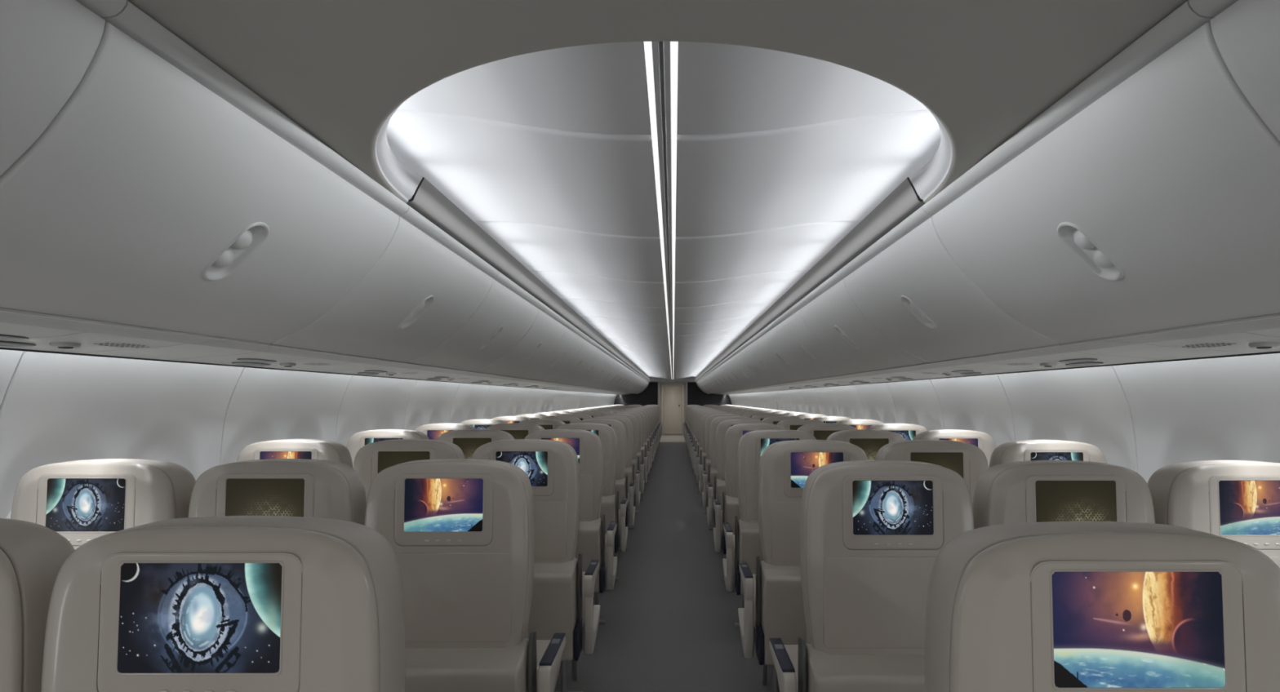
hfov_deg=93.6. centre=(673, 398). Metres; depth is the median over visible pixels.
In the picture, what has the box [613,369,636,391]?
bin
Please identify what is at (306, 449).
passenger seat
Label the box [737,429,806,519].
cushion
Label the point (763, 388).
panel
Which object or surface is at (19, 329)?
panel
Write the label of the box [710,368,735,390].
bin
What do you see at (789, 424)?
passenger seat
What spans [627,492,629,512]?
seat cushion
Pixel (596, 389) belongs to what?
panel
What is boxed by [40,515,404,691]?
passenger seat
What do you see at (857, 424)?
passenger seat
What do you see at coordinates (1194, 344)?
speaker grille
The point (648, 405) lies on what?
passenger seat
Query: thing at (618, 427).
cushion
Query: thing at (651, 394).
wall
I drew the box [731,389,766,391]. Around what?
panel
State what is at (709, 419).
cushion
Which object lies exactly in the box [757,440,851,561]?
cushion
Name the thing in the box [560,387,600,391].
panel
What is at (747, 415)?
passenger seat
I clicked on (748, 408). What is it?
passenger seat
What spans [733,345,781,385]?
bin
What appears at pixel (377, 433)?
cushion
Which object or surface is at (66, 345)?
air vent
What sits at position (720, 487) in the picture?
passenger seat
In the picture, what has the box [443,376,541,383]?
panel
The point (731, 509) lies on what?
passenger seat
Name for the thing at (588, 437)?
cushion
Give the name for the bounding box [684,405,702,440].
passenger seat
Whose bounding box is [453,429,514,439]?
cushion
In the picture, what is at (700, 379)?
bin
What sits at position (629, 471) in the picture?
passenger seat
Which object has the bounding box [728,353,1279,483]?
wall
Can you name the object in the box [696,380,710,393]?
bin
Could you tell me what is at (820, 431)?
passenger seat
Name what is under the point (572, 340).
bin
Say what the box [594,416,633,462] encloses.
cushion
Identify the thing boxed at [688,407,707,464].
passenger seat
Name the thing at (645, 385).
bin
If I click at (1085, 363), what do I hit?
light
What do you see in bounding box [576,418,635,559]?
passenger seat
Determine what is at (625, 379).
bin
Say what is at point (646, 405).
passenger seat
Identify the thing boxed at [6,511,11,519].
window
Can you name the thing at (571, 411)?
passenger seat
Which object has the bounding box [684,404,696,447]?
passenger seat
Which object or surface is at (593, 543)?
passenger seat
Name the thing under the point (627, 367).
bin
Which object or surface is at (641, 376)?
bin
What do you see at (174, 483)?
cushion
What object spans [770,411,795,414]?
passenger seat
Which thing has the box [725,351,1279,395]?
trim
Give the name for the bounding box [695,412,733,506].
passenger seat
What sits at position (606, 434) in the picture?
cushion
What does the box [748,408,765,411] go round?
passenger seat
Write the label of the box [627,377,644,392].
bin
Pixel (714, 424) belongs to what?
cushion
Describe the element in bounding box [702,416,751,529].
passenger seat
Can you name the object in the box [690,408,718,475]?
passenger seat
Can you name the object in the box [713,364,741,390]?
bin
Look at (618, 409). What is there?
passenger seat
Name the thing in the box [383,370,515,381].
panel
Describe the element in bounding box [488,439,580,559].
cushion
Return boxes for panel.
[0,306,271,353]
[84,341,408,368]
[285,360,475,376]
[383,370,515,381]
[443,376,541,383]
[480,380,560,386]
[512,382,575,387]
[533,384,586,389]
[545,386,595,390]
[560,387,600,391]
[569,388,607,391]
[577,389,613,391]
[587,390,617,392]
[727,390,756,392]
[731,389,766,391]
[737,388,773,391]
[742,387,784,391]
[748,386,798,390]
[757,384,809,388]
[767,382,830,387]
[782,380,861,386]
[800,376,897,383]
[825,370,955,381]
[863,360,1050,376]
[928,341,1247,368]
[1060,313,1279,353]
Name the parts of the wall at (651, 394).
header trim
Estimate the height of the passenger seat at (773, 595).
1.138 m
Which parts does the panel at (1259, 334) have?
panel rail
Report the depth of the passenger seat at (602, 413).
7.97 m
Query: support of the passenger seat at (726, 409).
on the floor
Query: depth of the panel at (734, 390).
11.02 m
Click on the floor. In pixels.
(669, 615)
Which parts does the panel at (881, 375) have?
panel rail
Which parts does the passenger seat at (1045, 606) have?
control panel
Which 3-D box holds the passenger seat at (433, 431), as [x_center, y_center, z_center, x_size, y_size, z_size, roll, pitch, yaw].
[-1.522,0.733,4.162,0.440,1.138,0.603,0,0,0]
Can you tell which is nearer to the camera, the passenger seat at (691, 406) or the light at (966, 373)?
the light at (966, 373)
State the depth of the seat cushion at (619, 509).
4.28 m
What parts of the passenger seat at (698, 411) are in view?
panel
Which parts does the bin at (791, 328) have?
rail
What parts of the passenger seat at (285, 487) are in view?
control panel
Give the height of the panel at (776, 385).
0.043 m
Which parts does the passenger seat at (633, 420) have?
armrest, panel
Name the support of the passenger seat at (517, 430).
on the floor
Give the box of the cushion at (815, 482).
[800,460,942,646]
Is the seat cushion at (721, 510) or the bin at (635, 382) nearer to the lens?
the seat cushion at (721, 510)
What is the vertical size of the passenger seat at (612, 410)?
1.138 m
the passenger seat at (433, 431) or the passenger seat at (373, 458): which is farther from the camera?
the passenger seat at (433, 431)
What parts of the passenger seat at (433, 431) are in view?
control panel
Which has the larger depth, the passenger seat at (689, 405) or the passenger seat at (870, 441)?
the passenger seat at (689, 405)
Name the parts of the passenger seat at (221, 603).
control panel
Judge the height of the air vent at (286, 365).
0.017 m
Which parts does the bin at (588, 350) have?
rail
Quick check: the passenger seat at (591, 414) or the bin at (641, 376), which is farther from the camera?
the bin at (641, 376)
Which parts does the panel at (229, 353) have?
panel rail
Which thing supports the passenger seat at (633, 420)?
on the floor
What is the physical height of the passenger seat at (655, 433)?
1.138 m
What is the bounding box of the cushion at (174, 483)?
[61,458,195,518]
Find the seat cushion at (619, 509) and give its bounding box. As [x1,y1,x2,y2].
[618,509,620,535]
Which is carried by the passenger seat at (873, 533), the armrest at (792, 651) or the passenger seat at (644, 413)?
the armrest at (792, 651)
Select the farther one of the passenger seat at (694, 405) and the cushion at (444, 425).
the passenger seat at (694, 405)
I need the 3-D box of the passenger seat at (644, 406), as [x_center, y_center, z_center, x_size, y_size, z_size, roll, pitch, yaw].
[-0.566,0.733,13.762,0.498,1.138,0.603,0,0,0]
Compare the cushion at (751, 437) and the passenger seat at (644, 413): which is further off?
the passenger seat at (644, 413)
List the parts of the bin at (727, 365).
rail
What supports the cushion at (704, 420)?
on the passenger seat at (705, 416)
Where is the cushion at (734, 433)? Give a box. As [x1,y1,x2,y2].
[724,423,780,495]
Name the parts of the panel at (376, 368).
panel rail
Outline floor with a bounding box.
[554,435,779,691]
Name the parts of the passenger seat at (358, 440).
control panel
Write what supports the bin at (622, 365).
attached to the ceiling
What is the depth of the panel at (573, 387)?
7.71 m
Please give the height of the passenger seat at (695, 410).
1.138 m
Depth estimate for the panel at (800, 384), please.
6.07 m
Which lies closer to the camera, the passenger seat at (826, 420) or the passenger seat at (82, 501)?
the passenger seat at (82, 501)
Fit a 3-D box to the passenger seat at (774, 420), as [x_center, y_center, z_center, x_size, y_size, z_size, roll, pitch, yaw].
[1.018,0.733,5.724,0.440,1.138,0.603,0,0,0]
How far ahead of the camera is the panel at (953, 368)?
2.73 m
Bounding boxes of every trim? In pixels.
[0,347,619,395]
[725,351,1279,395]
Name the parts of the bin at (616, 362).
rail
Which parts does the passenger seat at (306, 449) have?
control panel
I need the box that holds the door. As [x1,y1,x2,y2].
[661,383,684,435]
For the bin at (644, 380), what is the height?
0.368 m
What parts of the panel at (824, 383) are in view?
panel rail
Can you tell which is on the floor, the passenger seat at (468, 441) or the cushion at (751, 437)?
the passenger seat at (468, 441)
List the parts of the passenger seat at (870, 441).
control panel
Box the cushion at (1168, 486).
[1146,460,1279,524]
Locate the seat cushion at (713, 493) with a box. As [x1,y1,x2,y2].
[712,493,714,511]
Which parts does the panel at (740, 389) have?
panel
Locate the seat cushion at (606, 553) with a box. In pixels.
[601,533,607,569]
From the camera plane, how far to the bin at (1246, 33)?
0.74 m
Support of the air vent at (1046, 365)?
attached to the panel at (1100, 353)
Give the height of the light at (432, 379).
0.012 m
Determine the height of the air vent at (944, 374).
0.015 m
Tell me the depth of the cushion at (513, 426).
3.97 m
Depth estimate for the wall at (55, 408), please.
2.20 m
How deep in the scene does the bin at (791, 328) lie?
3.56 m
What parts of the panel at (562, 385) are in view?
panel rail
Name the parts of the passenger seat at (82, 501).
control panel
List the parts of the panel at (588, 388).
panel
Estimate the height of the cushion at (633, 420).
0.536 m
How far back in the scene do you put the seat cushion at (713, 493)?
5.13 m
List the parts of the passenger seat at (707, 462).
panel, armrest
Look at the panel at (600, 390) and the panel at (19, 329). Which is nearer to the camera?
the panel at (19, 329)
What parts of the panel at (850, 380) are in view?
panel rail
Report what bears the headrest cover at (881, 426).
on the passenger seat at (908, 431)
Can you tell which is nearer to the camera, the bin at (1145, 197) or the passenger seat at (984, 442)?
the bin at (1145, 197)
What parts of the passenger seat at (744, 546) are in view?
panel, armrest, trim, leg, control panel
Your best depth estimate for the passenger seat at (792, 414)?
7.13 m
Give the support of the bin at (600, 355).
attached to the ceiling
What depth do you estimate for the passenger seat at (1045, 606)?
0.72 m
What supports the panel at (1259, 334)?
attached to the bin at (906, 283)
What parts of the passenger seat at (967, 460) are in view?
control panel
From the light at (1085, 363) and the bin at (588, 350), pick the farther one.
the bin at (588, 350)
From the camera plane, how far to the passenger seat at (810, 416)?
6.33 m
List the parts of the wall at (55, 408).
wall panel, wall panel, wall panel, wall panel, wall panel, wall panel, wall panel, wall panel, wall panel, wall panel, wall panel, wall panel, wall panel, wall panel, wall panel, wall panel, wall panel, wall panel, wall panel, wall panel, wall panel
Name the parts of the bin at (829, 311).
rail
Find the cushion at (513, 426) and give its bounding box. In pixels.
[498,422,545,430]
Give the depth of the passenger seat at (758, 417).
6.33 m
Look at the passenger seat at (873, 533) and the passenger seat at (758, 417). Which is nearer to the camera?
the passenger seat at (873, 533)
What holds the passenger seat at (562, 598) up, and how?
on the floor
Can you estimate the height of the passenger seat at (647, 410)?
1.138 m
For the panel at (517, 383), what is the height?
0.043 m
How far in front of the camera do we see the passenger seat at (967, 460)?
2.32 m
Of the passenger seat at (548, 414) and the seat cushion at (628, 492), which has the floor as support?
the passenger seat at (548, 414)
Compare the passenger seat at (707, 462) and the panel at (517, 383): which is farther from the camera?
the passenger seat at (707, 462)
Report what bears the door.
in the wall at (651, 394)
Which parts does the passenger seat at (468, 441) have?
control panel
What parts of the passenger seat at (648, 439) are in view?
panel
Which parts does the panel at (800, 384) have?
panel rail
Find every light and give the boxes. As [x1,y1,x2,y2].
[0,340,35,346]
[231,361,271,366]
[356,372,378,374]
[426,377,441,380]
[643,41,678,379]
[898,377,913,380]
[960,372,981,374]
[1065,361,1103,366]
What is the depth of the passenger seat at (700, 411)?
8.72 m
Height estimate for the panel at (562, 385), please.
0.043 m
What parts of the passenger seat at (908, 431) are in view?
control panel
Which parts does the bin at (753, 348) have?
rail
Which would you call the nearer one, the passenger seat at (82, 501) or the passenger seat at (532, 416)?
the passenger seat at (82, 501)
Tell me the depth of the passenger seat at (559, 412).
7.97 m
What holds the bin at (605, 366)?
attached to the ceiling
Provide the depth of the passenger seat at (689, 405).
15.94 m
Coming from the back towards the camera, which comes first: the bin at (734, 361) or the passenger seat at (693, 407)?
the passenger seat at (693, 407)
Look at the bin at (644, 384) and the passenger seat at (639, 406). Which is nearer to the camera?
the passenger seat at (639, 406)
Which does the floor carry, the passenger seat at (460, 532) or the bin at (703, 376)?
the passenger seat at (460, 532)
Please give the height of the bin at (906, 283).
0.368 m
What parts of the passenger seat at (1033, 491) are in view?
control panel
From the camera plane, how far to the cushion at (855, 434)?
3.13 m
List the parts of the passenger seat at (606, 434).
control panel, leg, trim, armrest, panel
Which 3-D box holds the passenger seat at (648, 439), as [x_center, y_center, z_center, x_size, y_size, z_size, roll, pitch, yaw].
[-0.566,0.733,9.762,0.498,1.138,0.603,0,0,0]
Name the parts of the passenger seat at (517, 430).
control panel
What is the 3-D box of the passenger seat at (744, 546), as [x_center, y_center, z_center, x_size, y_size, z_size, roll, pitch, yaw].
[0.526,0.733,3.324,0.498,1.138,0.603,0,0,0]
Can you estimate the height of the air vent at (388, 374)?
0.015 m
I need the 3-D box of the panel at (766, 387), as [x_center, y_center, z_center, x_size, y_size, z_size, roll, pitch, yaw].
[1.278,-0.141,7.737,0.510,0.042,0.818,0,0,0]
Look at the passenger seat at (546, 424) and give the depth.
4.76 m
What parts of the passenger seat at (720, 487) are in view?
panel, armrest, trim, leg, control panel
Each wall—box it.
[0,349,617,518]
[613,382,731,435]
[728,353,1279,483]
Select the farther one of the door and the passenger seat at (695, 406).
the door
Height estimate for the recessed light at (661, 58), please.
0.016 m
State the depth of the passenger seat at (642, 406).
14.36 m
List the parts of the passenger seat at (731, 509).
panel, armrest, trim, leg, control panel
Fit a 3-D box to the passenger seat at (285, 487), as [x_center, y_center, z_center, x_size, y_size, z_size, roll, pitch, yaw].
[-1.058,0.733,1.762,0.440,1.138,0.603,0,0,0]
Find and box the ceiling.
[127,0,1187,382]
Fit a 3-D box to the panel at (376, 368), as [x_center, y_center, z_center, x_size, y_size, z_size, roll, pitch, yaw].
[-1.318,-0.140,2.817,0.510,0.043,0.818,0,0,0]
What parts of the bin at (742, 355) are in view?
rail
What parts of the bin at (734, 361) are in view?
rail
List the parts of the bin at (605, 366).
rail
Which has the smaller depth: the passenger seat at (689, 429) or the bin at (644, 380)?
the passenger seat at (689, 429)
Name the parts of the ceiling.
vault panel, vault panel, vault panel, vault panel, vault panel, vault panel, vault panel, vault panel, vault panel, vault panel, vault panel, vault panel, vault panel, vault panel, vault panel, vault panel, vault panel, vault panel, vault panel, vault panel, ceiling panel, vault panel, vault panel, vault panel, vault panel, vault panel, vault panel, vault panel, vault panel, vault panel, vault panel, vault panel, vault panel, vault panel, vault panel, vault panel, vault panel, vault panel, vault panel, vault panel, vault panel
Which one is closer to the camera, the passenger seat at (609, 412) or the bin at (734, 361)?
the bin at (734, 361)
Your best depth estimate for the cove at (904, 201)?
2.22 m
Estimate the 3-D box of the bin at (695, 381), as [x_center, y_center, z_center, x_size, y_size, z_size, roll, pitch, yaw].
[1.091,-0.329,17.577,0.867,0.368,0.818,0,0,0]
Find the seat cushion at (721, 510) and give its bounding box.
[720,510,722,535]
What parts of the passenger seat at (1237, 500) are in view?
control panel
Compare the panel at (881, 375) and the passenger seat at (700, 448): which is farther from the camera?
the passenger seat at (700, 448)
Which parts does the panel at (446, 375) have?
panel rail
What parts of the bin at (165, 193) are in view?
rail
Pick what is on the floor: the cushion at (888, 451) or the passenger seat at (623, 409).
the passenger seat at (623, 409)
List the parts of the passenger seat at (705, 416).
panel, armrest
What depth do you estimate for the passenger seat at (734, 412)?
8.73 m
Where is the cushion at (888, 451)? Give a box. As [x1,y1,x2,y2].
[875,440,961,460]
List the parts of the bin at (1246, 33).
rail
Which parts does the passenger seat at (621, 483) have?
control panel, leg, trim, panel, armrest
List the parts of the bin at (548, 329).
rail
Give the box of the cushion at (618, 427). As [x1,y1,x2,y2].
[584,418,626,478]
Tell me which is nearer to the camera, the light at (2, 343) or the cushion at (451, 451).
the light at (2, 343)
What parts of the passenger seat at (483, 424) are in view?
control panel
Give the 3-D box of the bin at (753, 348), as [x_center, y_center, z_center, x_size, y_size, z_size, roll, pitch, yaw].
[1.091,-0.329,5.277,0.867,0.368,0.818,0,0,0]
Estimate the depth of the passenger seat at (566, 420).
5.57 m
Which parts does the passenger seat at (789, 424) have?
control panel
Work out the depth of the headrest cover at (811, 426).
3.93 m
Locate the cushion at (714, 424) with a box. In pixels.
[709,416,742,466]
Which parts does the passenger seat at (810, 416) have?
control panel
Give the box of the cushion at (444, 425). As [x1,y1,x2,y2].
[429,422,475,429]
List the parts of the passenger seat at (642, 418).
panel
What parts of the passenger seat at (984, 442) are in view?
control panel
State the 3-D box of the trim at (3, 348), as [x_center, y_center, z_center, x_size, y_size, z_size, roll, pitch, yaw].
[-1.577,-0.121,8.400,0.006,0.010,19.200,0,0,0]
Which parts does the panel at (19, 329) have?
panel rail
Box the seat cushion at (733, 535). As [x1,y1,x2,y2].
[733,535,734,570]
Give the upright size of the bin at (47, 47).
0.368 m
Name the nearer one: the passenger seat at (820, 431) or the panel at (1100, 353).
the panel at (1100, 353)
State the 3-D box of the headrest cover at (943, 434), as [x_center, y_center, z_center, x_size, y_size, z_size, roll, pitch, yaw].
[1.482,0.432,3.193,0.434,0.536,0.108,0,0,0]
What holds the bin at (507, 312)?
attached to the ceiling
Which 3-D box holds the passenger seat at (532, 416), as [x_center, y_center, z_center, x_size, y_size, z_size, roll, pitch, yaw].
[-1.522,0.733,6.562,0.440,1.138,0.603,0,0,0]
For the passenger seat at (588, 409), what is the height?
1.138 m
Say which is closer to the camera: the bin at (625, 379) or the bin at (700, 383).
the bin at (625, 379)
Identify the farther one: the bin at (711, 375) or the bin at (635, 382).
the bin at (635, 382)
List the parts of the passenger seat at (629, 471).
armrest, panel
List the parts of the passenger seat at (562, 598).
control panel, leg, leg, trim, armrest, panel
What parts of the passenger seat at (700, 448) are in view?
panel, armrest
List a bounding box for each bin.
[0,0,126,176]
[0,0,408,343]
[271,205,499,362]
[408,272,543,371]
[475,304,569,377]
[516,323,586,381]
[542,336,599,383]
[561,345,608,385]
[576,351,616,386]
[586,357,622,387]
[595,361,626,389]
[602,364,630,390]
[608,367,633,390]
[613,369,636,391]
[618,372,639,391]
[622,373,640,391]
[625,375,643,392]
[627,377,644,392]
[631,377,646,393]
[632,379,647,393]
[635,380,648,393]
[637,381,649,394]
[695,381,707,394]
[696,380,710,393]
[697,379,712,393]
[698,377,714,393]
[700,377,716,392]
[702,375,719,392]
[703,374,723,391]
[705,372,725,391]
[707,370,731,391]
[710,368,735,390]
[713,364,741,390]
[717,361,748,389]
[721,357,755,387]
[727,351,766,386]
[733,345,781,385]
[742,336,799,383]
[754,324,823,381]
[770,304,863,377]
[795,271,927,372]
[837,206,1059,362]
[922,0,1279,343]
[1188,0,1279,141]
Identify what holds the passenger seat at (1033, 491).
on the floor
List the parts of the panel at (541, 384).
panel rail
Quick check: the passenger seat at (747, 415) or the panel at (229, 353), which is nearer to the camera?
the panel at (229, 353)
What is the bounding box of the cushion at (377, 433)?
[367,429,428,439]
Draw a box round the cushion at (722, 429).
[715,419,760,479]
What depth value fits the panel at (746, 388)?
9.28 m
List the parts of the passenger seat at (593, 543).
control panel, leg, trim, armrest, panel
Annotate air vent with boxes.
[49,342,81,349]
[280,363,296,367]
[386,373,396,375]
[942,373,952,375]
[1040,363,1056,367]
[1248,342,1279,349]
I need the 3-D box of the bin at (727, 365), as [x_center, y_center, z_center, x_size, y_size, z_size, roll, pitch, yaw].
[1.091,-0.329,7.737,0.867,0.368,0.818,0,0,0]
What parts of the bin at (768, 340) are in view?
rail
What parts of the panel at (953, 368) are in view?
panel rail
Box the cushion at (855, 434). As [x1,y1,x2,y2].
[826,429,890,439]
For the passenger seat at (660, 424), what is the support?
on the floor
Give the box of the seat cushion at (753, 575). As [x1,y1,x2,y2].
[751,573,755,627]
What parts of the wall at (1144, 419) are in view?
wall panel, wall panel, wall panel, wall panel, wall panel, wall panel, wall panel, wall panel, wall panel, wall panel, wall panel, wall panel, wall panel, wall panel, wall panel, wall panel, wall panel, wall panel, wall panel, wall panel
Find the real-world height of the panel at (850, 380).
0.043 m
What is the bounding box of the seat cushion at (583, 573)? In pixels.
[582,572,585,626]
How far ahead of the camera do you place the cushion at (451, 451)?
2.37 m
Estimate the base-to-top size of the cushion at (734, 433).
0.536 m
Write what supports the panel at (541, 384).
attached to the bin at (600, 355)
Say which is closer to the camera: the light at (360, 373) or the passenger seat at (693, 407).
the light at (360, 373)
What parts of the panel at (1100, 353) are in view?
panel rail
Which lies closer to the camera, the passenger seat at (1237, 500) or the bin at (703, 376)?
the passenger seat at (1237, 500)
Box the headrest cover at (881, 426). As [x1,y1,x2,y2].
[866,423,911,429]
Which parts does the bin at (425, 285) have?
rail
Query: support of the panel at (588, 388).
attached to the bin at (627, 367)
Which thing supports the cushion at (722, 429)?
on the passenger seat at (720, 487)
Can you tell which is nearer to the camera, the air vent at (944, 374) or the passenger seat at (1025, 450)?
the passenger seat at (1025, 450)
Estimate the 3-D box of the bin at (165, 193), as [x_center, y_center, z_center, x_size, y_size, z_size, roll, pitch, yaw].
[-1.131,-0.329,1.177,0.867,0.368,0.818,0,0,0]
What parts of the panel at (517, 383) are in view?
panel rail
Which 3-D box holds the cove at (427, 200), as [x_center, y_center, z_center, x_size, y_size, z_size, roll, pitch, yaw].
[-0.720,-0.552,9.564,0.130,0.066,15.972,0,0,0]
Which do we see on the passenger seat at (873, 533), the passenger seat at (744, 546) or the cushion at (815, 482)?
the cushion at (815, 482)
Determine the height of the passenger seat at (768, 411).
1.138 m
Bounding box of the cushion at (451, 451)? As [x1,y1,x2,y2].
[380,439,464,458]
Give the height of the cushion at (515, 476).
0.536 m
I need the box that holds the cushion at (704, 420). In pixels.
[701,412,725,452]
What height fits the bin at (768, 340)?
0.368 m
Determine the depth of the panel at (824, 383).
5.25 m
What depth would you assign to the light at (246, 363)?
2.13 m
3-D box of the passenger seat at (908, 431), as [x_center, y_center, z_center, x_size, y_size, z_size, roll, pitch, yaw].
[1.482,0.733,4.124,0.440,1.138,0.603,0,0,0]
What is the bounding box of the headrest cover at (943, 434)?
[912,429,972,439]
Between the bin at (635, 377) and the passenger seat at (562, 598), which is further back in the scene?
the bin at (635, 377)
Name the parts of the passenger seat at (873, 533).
armrest, control panel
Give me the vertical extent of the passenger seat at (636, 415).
1.138 m
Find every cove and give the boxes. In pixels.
[405,177,650,381]
[694,177,925,381]
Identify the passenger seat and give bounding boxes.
[0,518,74,691]
[10,458,195,550]
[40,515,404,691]
[187,458,366,524]
[236,439,352,467]
[346,429,428,466]
[352,439,464,501]
[364,458,565,691]
[415,422,475,439]
[436,429,514,458]
[459,418,507,429]
[471,439,600,691]
[485,422,545,439]
[491,416,530,423]
[515,413,548,419]
[519,418,565,430]
[524,429,617,624]
[534,412,561,417]
[542,416,581,424]
[549,411,573,414]
[555,422,628,590]
[559,409,582,413]
[559,413,592,420]
[571,408,590,412]
[573,412,601,417]
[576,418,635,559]
[578,408,595,411]
[583,411,608,416]
[591,409,614,414]
[591,416,640,529]
[600,408,618,413]
[602,413,644,512]
[605,408,622,411]
[609,412,647,506]
[611,407,626,410]
[616,411,649,491]
[622,409,652,482]
[629,408,653,475]
[632,408,655,471]
[635,407,657,460]
[636,407,656,464]
[639,406,658,456]
[642,405,660,449]
[644,405,659,453]
[645,404,661,444]
[648,404,661,447]
[656,404,662,442]
[683,404,699,444]
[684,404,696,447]
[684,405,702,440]
[685,405,700,443]
[686,406,706,446]
[687,407,708,460]
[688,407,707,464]
[688,408,711,469]
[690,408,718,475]
[692,409,721,468]
[693,411,727,492]
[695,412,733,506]
[698,413,740,513]
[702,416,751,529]
[706,419,765,558]
[713,423,786,591]
[721,408,738,411]
[722,429,816,626]
[724,408,743,413]
[729,409,753,414]
[735,411,759,416]
[737,440,867,691]
[742,412,770,417]
[743,407,757,409]
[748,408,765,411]
[750,413,784,421]
[754,408,773,412]
[761,416,801,424]
[762,409,785,413]
[768,460,973,691]
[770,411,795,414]
[777,419,824,430]
[782,412,808,417]
[795,413,828,419]
[796,423,856,439]
[813,416,852,423]
[826,429,905,460]
[835,419,883,429]
[866,423,928,440]
[875,440,988,506]
[912,429,996,467]
[924,521,1279,691]
[972,460,1155,528]
[989,440,1106,467]
[1146,460,1279,568]
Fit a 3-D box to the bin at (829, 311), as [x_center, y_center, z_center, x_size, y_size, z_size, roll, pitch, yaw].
[1.091,-0.329,2.817,0.867,0.368,0.818,0,0,0]
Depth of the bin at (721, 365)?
8.52 m
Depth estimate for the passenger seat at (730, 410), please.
9.53 m
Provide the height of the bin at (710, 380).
0.368 m
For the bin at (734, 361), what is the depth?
6.88 m
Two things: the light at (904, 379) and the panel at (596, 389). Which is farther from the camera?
the panel at (596, 389)
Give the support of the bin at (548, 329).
attached to the ceiling
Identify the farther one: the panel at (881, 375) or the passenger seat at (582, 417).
the passenger seat at (582, 417)
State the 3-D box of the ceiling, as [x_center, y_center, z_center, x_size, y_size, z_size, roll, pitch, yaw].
[-0.020,-0.592,8.500,1.520,0.156,19.400,0,0,0]
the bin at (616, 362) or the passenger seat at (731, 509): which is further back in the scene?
the bin at (616, 362)
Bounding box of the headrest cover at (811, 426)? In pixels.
[796,423,847,430]
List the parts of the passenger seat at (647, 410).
panel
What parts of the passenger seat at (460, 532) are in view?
control panel, armrest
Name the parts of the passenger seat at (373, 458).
control panel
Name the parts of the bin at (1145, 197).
rail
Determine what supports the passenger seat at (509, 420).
on the floor
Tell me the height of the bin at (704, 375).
0.368 m
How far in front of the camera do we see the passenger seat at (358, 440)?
3.16 m
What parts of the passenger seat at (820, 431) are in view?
control panel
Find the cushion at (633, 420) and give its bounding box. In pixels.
[611,413,638,458]
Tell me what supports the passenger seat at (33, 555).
on the floor
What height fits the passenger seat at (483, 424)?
1.138 m
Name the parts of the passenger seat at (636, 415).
panel, armrest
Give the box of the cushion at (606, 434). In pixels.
[563,422,617,494]
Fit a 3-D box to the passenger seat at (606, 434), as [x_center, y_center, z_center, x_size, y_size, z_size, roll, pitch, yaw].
[-0.566,0.733,4.162,0.498,1.138,0.603,0,0,0]
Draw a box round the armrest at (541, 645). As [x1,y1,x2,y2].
[536,640,561,690]
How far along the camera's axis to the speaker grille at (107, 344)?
1.51 m
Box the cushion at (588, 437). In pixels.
[533,429,603,518]
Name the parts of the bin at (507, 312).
rail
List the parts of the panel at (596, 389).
panel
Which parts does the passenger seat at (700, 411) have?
panel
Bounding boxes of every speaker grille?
[95,342,146,347]
[1185,342,1235,347]
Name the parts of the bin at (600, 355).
rail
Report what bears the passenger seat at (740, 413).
on the floor
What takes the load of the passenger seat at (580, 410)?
on the floor
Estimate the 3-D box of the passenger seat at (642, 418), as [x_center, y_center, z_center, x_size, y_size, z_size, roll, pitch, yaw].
[-0.566,0.733,8.162,0.498,1.138,0.603,0,0,0]
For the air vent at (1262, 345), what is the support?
attached to the panel at (1259, 334)
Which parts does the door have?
frame, panel, frame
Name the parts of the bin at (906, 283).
rail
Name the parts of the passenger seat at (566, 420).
control panel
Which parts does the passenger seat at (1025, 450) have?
control panel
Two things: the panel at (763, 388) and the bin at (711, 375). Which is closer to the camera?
the panel at (763, 388)
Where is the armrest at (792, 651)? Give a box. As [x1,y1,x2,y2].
[783,644,805,691]
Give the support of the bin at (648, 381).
attached to the ceiling
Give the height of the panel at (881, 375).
0.043 m
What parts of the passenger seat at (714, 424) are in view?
panel, armrest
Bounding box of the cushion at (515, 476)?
[395,458,534,640]
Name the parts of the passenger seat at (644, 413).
panel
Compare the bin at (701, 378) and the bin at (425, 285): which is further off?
the bin at (701, 378)
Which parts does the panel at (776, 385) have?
panel rail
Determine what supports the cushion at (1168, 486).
on the passenger seat at (1237, 500)
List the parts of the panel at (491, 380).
panel rail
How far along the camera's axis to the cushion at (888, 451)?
2.33 m
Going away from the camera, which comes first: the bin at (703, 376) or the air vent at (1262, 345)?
the air vent at (1262, 345)
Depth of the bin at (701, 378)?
14.25 m
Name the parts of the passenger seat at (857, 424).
control panel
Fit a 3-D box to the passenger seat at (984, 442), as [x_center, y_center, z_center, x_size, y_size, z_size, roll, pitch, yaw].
[1.482,0.733,3.324,0.440,1.138,0.603,0,0,0]
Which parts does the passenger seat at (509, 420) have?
control panel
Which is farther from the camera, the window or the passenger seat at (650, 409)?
the passenger seat at (650, 409)
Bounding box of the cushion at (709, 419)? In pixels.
[705,413,729,455]
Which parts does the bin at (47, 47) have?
rail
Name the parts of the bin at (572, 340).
rail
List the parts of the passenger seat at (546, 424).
control panel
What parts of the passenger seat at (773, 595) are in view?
panel, armrest, trim, leg, leg, control panel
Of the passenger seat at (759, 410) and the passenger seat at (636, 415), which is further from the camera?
the passenger seat at (759, 410)

